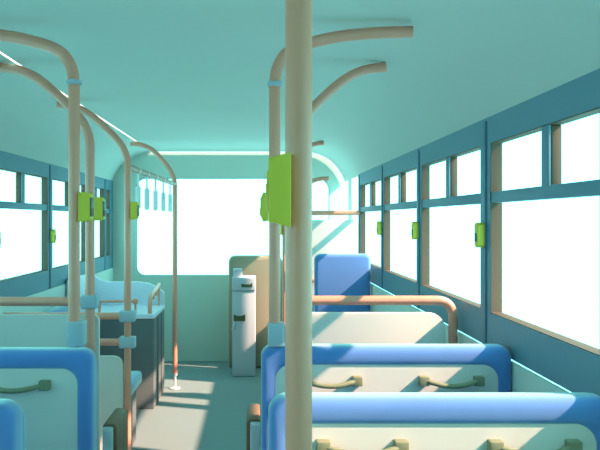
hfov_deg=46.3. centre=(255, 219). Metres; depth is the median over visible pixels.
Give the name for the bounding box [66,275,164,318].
tray
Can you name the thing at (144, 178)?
window
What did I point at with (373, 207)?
window
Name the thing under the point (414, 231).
button
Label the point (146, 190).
strap
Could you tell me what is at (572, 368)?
wall
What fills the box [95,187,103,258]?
window
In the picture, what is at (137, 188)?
strap
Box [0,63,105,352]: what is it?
pole
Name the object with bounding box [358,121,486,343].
trim
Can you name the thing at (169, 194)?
strap
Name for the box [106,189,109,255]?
window
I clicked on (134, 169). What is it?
bar
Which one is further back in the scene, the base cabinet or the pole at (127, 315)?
the base cabinet
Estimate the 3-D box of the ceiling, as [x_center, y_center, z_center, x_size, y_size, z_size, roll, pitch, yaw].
[-0.287,-0.553,2.035,2.443,0.327,10.470,0,0,0]
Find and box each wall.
[0,150,113,313]
[0,296,457,449]
[3,312,123,449]
[113,152,343,360]
[229,255,281,366]
[312,176,358,311]
[359,68,599,395]
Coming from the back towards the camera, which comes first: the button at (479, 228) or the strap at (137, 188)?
the strap at (137, 188)
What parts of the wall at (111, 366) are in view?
rail, rail, panel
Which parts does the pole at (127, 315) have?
stop button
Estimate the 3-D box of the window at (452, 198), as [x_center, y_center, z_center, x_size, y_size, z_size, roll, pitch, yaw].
[0.938,0.033,3.357,0.044,0.665,1.019,0,0,0]
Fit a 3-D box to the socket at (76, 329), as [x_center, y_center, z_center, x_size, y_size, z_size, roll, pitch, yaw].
[-0.633,0.402,2.475,0.058,0.088,0.060,0,0,0]
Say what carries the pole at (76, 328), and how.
on the seat at (55, 388)
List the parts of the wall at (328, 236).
post, panel, rail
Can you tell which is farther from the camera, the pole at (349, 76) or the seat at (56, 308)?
the seat at (56, 308)
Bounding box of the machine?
[231,268,255,375]
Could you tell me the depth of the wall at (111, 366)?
4.09 m
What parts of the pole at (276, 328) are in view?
stop button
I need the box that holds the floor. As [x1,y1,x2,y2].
[131,361,260,449]
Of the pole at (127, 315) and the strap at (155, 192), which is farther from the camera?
the strap at (155, 192)
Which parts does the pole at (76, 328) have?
stop button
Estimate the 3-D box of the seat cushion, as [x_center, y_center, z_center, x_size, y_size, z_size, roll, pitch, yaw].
[-1.087,1.058,4.455,0.645,0.085,0.530,0,0,0]
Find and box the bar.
[131,165,176,185]
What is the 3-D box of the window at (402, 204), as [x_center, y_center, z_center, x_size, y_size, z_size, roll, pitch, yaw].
[0.938,0.033,4.492,0.044,0.665,1.019,0,0,0]
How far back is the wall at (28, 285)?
4.97 m
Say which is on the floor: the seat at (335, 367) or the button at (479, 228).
the seat at (335, 367)
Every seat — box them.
[0,347,127,449]
[0,399,24,449]
[44,306,67,311]
[131,371,141,446]
[246,344,510,449]
[268,392,599,449]
[313,254,370,311]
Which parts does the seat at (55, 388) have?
grab handle, panel, handle mount, backrest, armrest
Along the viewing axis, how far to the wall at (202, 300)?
7.27 m
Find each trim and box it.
[49,165,105,288]
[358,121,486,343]
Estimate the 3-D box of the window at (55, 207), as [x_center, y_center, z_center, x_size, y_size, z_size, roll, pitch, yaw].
[-1.512,0.033,5.628,0.044,0.665,1.019,0,0,0]
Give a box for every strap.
[135,167,141,208]
[144,171,149,209]
[153,174,158,210]
[161,178,165,210]
[168,180,172,211]
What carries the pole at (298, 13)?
on the floor
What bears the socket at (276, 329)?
attached to the pole at (276, 328)
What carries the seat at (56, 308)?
on the floor
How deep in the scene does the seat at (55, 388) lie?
2.40 m
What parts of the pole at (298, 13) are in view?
stop button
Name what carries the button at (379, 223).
attached to the wall at (572, 368)
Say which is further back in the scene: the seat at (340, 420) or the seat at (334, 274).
the seat at (334, 274)
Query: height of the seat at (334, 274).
1.203 m
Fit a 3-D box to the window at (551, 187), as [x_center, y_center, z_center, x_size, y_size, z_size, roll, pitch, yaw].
[0.938,0.033,2.296,0.044,0.665,0.872,0,0,0]
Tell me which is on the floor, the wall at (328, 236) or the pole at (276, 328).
the wall at (328, 236)
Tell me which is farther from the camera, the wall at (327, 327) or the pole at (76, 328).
the wall at (327, 327)
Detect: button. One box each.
[51,229,55,242]
[377,221,381,234]
[411,222,417,238]
[474,223,484,247]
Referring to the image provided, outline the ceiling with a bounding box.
[0,0,599,181]
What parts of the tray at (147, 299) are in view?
grab rail, grab rail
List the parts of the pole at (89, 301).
stop button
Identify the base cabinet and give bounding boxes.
[100,309,163,408]
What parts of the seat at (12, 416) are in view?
backrest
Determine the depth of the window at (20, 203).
4.72 m
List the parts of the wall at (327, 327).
rail, panel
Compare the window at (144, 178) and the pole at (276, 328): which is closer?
the pole at (276, 328)
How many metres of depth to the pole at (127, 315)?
4.08 m
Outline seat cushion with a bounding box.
[131,371,141,395]
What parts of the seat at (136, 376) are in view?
seat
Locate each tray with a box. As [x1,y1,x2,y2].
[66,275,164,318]
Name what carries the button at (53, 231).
attached to the wall at (28, 285)
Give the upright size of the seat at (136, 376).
0.655 m
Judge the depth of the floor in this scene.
5.36 m
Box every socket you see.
[67,320,86,346]
[268,321,284,346]
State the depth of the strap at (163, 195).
5.43 m
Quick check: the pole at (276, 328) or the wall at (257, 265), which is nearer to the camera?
the pole at (276, 328)
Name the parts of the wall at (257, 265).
panel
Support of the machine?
on the floor
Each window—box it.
[0,168,46,281]
[53,179,84,268]
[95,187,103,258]
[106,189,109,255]
[136,178,328,274]
[348,177,355,219]
[360,179,380,268]
[384,167,415,282]
[422,146,479,308]
[491,107,599,355]
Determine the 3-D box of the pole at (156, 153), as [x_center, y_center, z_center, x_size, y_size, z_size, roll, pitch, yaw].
[-0.876,0.394,6.090,0.432,2.152,0.090,0,0,0]
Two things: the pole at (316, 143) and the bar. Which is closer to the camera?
the bar
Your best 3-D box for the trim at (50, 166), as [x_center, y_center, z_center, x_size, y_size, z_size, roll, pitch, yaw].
[-1.484,0.054,2.005,0.008,0.888,9.820,0,0,0]
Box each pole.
[0,29,93,346]
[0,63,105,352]
[57,101,138,449]
[130,141,179,389]
[260,26,413,346]
[266,0,311,449]
[282,141,323,324]
[312,63,386,114]
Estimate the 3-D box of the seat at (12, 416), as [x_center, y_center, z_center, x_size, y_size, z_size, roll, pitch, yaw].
[-0.983,0.959,1.929,0.904,1.022,0.562,0,0,0]

